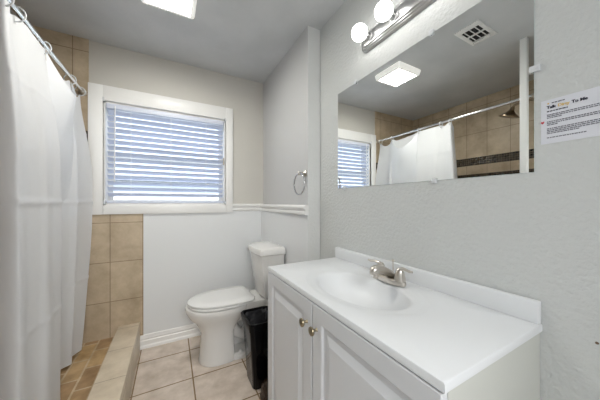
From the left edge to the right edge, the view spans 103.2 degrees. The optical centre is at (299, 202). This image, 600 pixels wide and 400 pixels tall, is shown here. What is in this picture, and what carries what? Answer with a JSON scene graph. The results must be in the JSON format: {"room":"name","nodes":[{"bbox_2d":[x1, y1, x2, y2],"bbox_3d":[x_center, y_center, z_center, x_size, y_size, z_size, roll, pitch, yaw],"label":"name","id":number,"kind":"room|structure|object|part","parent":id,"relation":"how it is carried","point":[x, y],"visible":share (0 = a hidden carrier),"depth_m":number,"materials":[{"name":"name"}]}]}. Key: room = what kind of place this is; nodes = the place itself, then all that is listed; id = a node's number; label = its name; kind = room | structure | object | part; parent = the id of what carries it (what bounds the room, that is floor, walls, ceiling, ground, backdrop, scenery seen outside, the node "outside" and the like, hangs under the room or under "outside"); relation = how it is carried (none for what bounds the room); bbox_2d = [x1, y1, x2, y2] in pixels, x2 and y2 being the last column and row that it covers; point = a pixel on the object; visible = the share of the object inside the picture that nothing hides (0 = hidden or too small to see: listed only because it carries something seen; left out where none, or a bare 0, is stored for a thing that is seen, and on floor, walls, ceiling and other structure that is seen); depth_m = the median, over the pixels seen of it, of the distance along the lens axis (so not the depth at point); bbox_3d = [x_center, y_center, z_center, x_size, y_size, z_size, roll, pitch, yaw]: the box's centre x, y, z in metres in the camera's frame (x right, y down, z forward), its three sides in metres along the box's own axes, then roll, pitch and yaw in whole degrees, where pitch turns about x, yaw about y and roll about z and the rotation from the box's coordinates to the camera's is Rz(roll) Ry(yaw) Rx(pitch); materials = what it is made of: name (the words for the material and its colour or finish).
{"room":"bathroom","nodes":[
{"label":"bathroom","id":0,"kind":"room"},
{"bbox_2d":[60,337,113,399],"bbox_3d":[-1.481,1.184,0.945,0.980,0.248,1.630,0,0,-28],"label":"floor","id":1,"kind":"structure","parent":0,"point":[77,380],"depth_m":1.49,"materials":[{"name":"tile"}]},
{"bbox_2d":[89,40,262,204],"bbox_3d":[-1.327,-0.015,2.031,2.524,2.446,0.120,0,0,-28],"label":"wall","id":2,"kind":"structure","parent":0,"point":[113,66],"depth_m":2.21,"materials":[{"name":"grey paint"}]},
{"bbox_2d":[32,25,142,343],"bbox_3d":[-1.800,-0.065,1.703,1.139,2.346,0.008,0,0,-28],"label":"tiled wall","id":3,"kind":"structure","parent":2,"relation":"attached to","point":[114,299],"depth_m":1.86,"materials":[{"name":"beige tile"}]},
{"bbox_2d":[88,82,232,214],"bbox_3d":[-1.160,-0.409,2.112,1.078,1.002,0.147,0,0,-28],"label":"window","id":4,"kind":"structure","parent":2,"relation":"in","point":[120,96],"depth_m":2.03,"materials":[{"name":"white"}]},
{"bbox_2d":[102,97,225,204],"bbox_3d":[-1.129,-0.401,2.078,0.923,0.830,0.074,0,0,-28],"label":"window blind","id":5,"kind":"object","parent":4,"relation":"attached to","point":[115,110],"visible":0.98,"depth_m":2.06,"materials":[{"name":"white plastic"}]},
{"bbox_3d":[-1.133,-0.006,2.089,0.883,0.020,0.046,0,0,-28],"label":"rail","id":6,"kind":"part","parent":5,"relation":"part of","materials":[{"name":"white plastic"}]},
{"bbox_3d":[-1.172,-0.388,2.161,0.899,0.788,0.050,0,0,-28],"label":"sash","id":7,"kind":"part","parent":4,"relation":"part of","materials":[{"name":"white"}]},
{"bbox_3d":[-1.172,-0.388,2.160,0.829,0.732,0.029,0,0,-28],"label":"pane","id":8,"kind":"part","parent":4,"relation":"part of","materials":[{"name":"clear glass"}]},
{"bbox_2d":[140,323,200,349],"bbox_3d":[-0.854,1.151,2.204,1.047,0.113,0.014,0,0,-28],"label":"baseboard","id":9,"kind":"structure","parent":2,"relation":"attached to","point":[158,338],"depth_m":2.05,"materials":[{"name":"white wood"}]},
{"bbox_2d":[233,204,261,210],"bbox_3d":[-0.518,0.047,2.385,0.312,0.074,0.026,0,0,-28],"label":"trim","id":10,"kind":"structure","parent":2,"relation":"attached to","point":[236,207],"depth_m":2.37,"materials":[{"name":"white wood"}]},
{"bbox_2d":[10,0,345,82],"bbox_3d":[-0.244,-1.288,0.026,2.524,0.100,4.678,0,0,-28],"label":"ceiling","id":11,"kind":"structure","parent":0,"point":[245,39],"depth_m":1.67,"materials":[{"name":"paint"}]},
{"bbox_2d":[141,0,196,18],"bbox_3d":[-0.750,-1.206,1.357,0.300,0.063,0.290,0,0,-28],"label":"ceiling light","id":12,"kind":"object","parent":11,"relation":"attached to","point":[186,8],"visible":1,"depth_m":1.43,"materials":[{"name":"white"}]},
{"bbox_2d":[146,0,190,14],"bbox_3d":[-0.750,-1.180,1.357,0.230,0.010,0.220,0,0,-28],"label":"diffuser","id":13,"kind":"object","parent":12,"relation":"attached to","point":[181,7],"depth_m":1.43,"materials":[{"name":"white"}]},
{"bbox_2d":[129,335,260,399],"bbox_3d":[0.224,1.258,0.279,1.459,0.100,4.678,0,0,-28],"label":"floor","id":14,"kind":"structure","parent":0,"point":[173,370],"depth_m":1.64,"materials":[{"name":"tile"}]},
{"bbox_2d":[87,322,139,399],"bbox_3d":[-1.012,1.095,1.243,0.144,0.225,1.550,0,0,-28],"label":"curb","id":15,"kind":"object","parent":14,"relation":"on","point":[115,377],"visible":1,"depth_m":1.45,"materials":[{"name":"tile"}]},
{"bbox_2d":[185,241,284,366],"bbox_3d":[-0.531,0.784,1.934,0.730,0.848,0.384,0,0,-28],"label":"toilet","id":16,"kind":"object","parent":14,"relation":"on","point":[217,312],"visible":0.87,"depth_m":1.81,"materials":[{"name":"white ceramic"}]},
{"bbox_3d":[-0.636,0.770,1.882,0.463,0.015,0.370,0,0,-28],"label":"seat","id":17,"kind":"part","parent":16,"relation":"part of","materials":[{"name":"white plastic"}]},
{"bbox_3d":[-0.632,0.746,1.884,0.475,0.024,0.366,0,0,-28],"label":"lid","id":18,"kind":"part","parent":16,"relation":"part of","materials":[{"name":"white plastic"}]},
{"bbox_3d":[-0.303,0.392,2.047,0.223,0.063,0.366,0,0,-28],"label":"tank lid","id":19,"kind":"part","parent":16,"relation":"part of","materials":[{"name":"white ceramic"}]},
{"bbox_3d":[-0.298,0.603,2.050,0.204,0.360,0.332,0,0,-28],"label":"tank","id":20,"kind":"part","parent":16,"relation":"part of","materials":[{"name":"white ceramic"}]},
{"bbox_2d":[241,306,267,389],"bbox_3d":[-0.279,0.992,1.649,0.214,0.432,0.253,0,0,-28],"label":"waste bin","id":21,"kind":"object","parent":14,"relation":"on","point":[255,320],"visible":0.84,"depth_m":1.54,"materials":[{"name":"black plastic"}]},
{"bbox_2d":[260,377,267,399],"bbox_3d":[-0.183,0.948,1.486,0.133,0.520,0.133,0,0,-28],"label":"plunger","id":22,"kind":"object","parent":14,"relation":"on","point":[264,388],"visible":0.29,"depth_m":1.45,"materials":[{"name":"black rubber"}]},
{"bbox_2d":[268,271,539,399],"bbox_3d":[0.245,0.789,0.987,0.506,0.838,0.952,0,0,-28],"label":"vanity cabinet","id":23,"kind":"object","parent":14,"relation":"on","point":[313,355],"visible":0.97,"depth_m":0.73,"materials":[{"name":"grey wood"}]},
{"bbox_3d":[-0.058,0.741,1.101,0.018,0.734,0.462,0,0,-28],"label":"door","id":24,"kind":"part","parent":23,"relation":"part of","materials":[{"name":"white wood"}]},
{"bbox_3d":[0.014,0.460,0.917,0.031,0.033,0.033,0,0,-28],"label":"knob","id":25,"kind":"part","parent":23,"relation":"part of","materials":[{"name":"gold metal"}]},
{"bbox_3d":[0.047,0.460,0.854,0.031,0.033,0.033,0,0,-28],"label":"knob","id":26,"kind":"part","parent":23,"relation":"part of","materials":[{"name":"gold metal"}]},
{"bbox_3d":[0.169,0.741,0.680,0.018,0.734,0.484,0,0,-28],"label":"door","id":27,"kind":"part","parent":23,"relation":"part of","materials":[{"name":"white wood"}]},
{"bbox_2d":[268,247,541,393],"bbox_3d":[0.260,0.378,0.994,0.475,0.190,0.962,0,0,-28],"label":"countertop","id":28,"kind":"structure","parent":23,"relation":"on","point":[445,330],"depth_m":0.73,"materials":[{"name":"white stone"}]},
{"bbox_2d":[368,259,412,286],"bbox_3d":[0.388,0.300,1.047,0.165,0.095,0.185,0,0,13],"label":"faucet","id":29,"kind":"object","parent":28,"relation":"on","point":[379,271],"visible":1,"depth_m":1.00,"materials":[{"name":"silver metal"}]},
{"bbox_3d":[0.362,0.299,1.118,0.048,0.060,0.093,0,0,-28],"label":"handle","id":30,"kind":"part","parent":29,"relation":"part of","materials":[{"name":"silver metal"}]},
{"bbox_3d":[0.359,0.302,1.032,0.144,0.075,0.048,0,0,-28],"label":"spout","id":31,"kind":"part","parent":29,"relation":"part of","materials":[{"name":"silver metal"}]},
{"bbox_3d":[0.398,0.337,1.052,0.056,0.021,0.160,0,0,-28],"label":"plate","id":32,"kind":"part","parent":29,"relation":"part of","materials":[{"name":"silver metal"}]},
{"bbox_3d":[0.433,0.299,0.987,0.048,0.060,0.093,0,0,-28],"label":"handle","id":33,"kind":"part","parent":29,"relation":"part of","materials":[{"name":"silver metal"}]},
{"bbox_2d":[143,26,319,334],"bbox_3d":[-0.579,-0.015,1.844,1.144,2.446,0.921,0,0,-28],"label":"wall","id":34,"kind":"structure","parent":0,"point":[186,256],"depth_m":2.07,"materials":[{"name":"white paint"}]},
{"bbox_2d":[263,26,307,204],"bbox_3d":[-0.120,-0.015,2.093,0.100,2.446,0.918,0,0,-28],"label":"wall","id":35,"kind":"structure","parent":0,"point":[285,90],"depth_m":1.96,"materials":[{"name":"grey paint"}]},
{"bbox_2d":[260,204,308,215],"bbox_3d":[-0.180,0.053,2.054,0.043,0.074,0.930,0,0,-28],"label":"trim","id":36,"kind":"structure","parent":35,"relation":"attached to","point":[289,209],"depth_m":1.88,"materials":[{"name":"white wood"}]},
{"bbox_2d":[293,170,306,194],"bbox_3d":[0.012,-0.140,1.677,0.064,0.178,0.163,0,0,-28],"label":"towel ring","id":37,"kind":"object","parent":35,"relation":"attached to","point":[304,174],"visible":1,"depth_m":1.67,"materials":[{"name":"silver metal"}]},
{"bbox_2d":[320,0,599,399],"bbox_3d":[0.438,-0.015,1.292,0.120,2.446,3.098,0,0,-28],"label":"wall","id":38,"kind":"structure","parent":0,"point":[535,235],"depth_m":0.74,"materials":[{"name":"white paint"}]},
{"bbox_2d":[351,0,435,52],"bbox_3d":[0.439,-0.870,1.024,0.132,0.108,0.615,0,0,-28],"label":"vanity light","id":39,"kind":"object","parent":38,"relation":"attached to","point":[390,19],"visible":1,"depth_m":1.10,"materials":[{"name":"grey metal"}]},
{"bbox_2d":[351,23,371,42],"bbox_3d":[0.316,-0.870,1.225,0.106,0.081,0.081,0,0,-28],"label":"bulb","id":40,"kind":"object","parent":39,"relation":"attached to","point":[360,33],"depth_m":1.20,"materials":[{"name":"white glass"}]},
{"bbox_2d":[374,0,397,22],"bbox_3d":[0.391,-0.870,1.086,0.106,0.081,0.081,0,0,-28],"label":"bulb","id":41,"kind":"object","parent":39,"relation":"attached to","point":[384,11],"depth_m":1.06,"materials":[{"name":"white glass"}]},
{"bbox_2d":[335,247,540,324],"bbox_3d":[0.460,0.317,1.102,0.020,0.067,0.960,0,0,-28],"label":"backsplash","id":42,"kind":"structure","parent":38,"relation":"attached to","point":[524,308],"depth_m":0.84,"materials":[{"name":"white stone"}]},
{"bbox_2d":[338,0,540,189],"bbox_3d":[0.465,-0.392,1.103,0.012,0.627,0.951,0,0,-28],"label":"wall mirror","id":43,"kind":"object","parent":38,"relation":"attached to","point":[459,102],"visible":1,"depth_m":0.90,"materials":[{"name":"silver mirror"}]},
{"bbox_2d":[541,86,599,144],"bbox_3d":[0.734,-0.229,0.615,0.002,0.124,0.162,0,0,-28],"label":"paper notice","id":44,"kind":"object","parent":38,"relation":"attached to","point":[573,116],"visible":1,"depth_m":0.63,"materials":[{"name":"white paper"}]},
{"bbox_3d":[-1.125,-0.015,0.143,0.844,2.446,0.120,0,0,-28],"label":"wall","id":45,"kind":"structure","parent":0,"visible":0},
{"bbox_3d":[-1.172,-0.065,0.190,0.792,2.346,0.008,0,0,-28],"label":"tiled wall","id":46,"kind":"structure","parent":45,"relation":"attached to","visible":0},
{"bbox_2d":[7,0,86,95],"bbox_3d":[-1.248,-0.828,1.075,0.051,0.051,1.622,0,0,-28],"label":"shower rod","id":47,"kind":"object","parent":46,"relation":"attached to","point":[16,10],"visible":0.85,"depth_m":1.24,"materials":[{"name":"silver metal"}]},
{"bbox_2d":[15,6,26,22],"bbox_3d":[-1.219,-0.810,1.021,0.070,0.070,0.006,0,0,-20],"label":"curtain ring","id":48,"kind":"object","parent":47,"relation":"hanging from","point":[25,17],"visible":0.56,"depth_m":1.03,"materials":[{"name":"white plastic"}]},
{"bbox_2d":[0,0,92,399],"bbox_3d":[-1.395,0.117,1.318,0.201,1.846,1.010,0,0,-28],"label":"shower curtain","id":49,"kind":"object","parent":47,"relation":"hanging from","point":[46,202],"visible":1,"depth_m":1.07,"materials":[{"name":"white fabric"}]}
]}

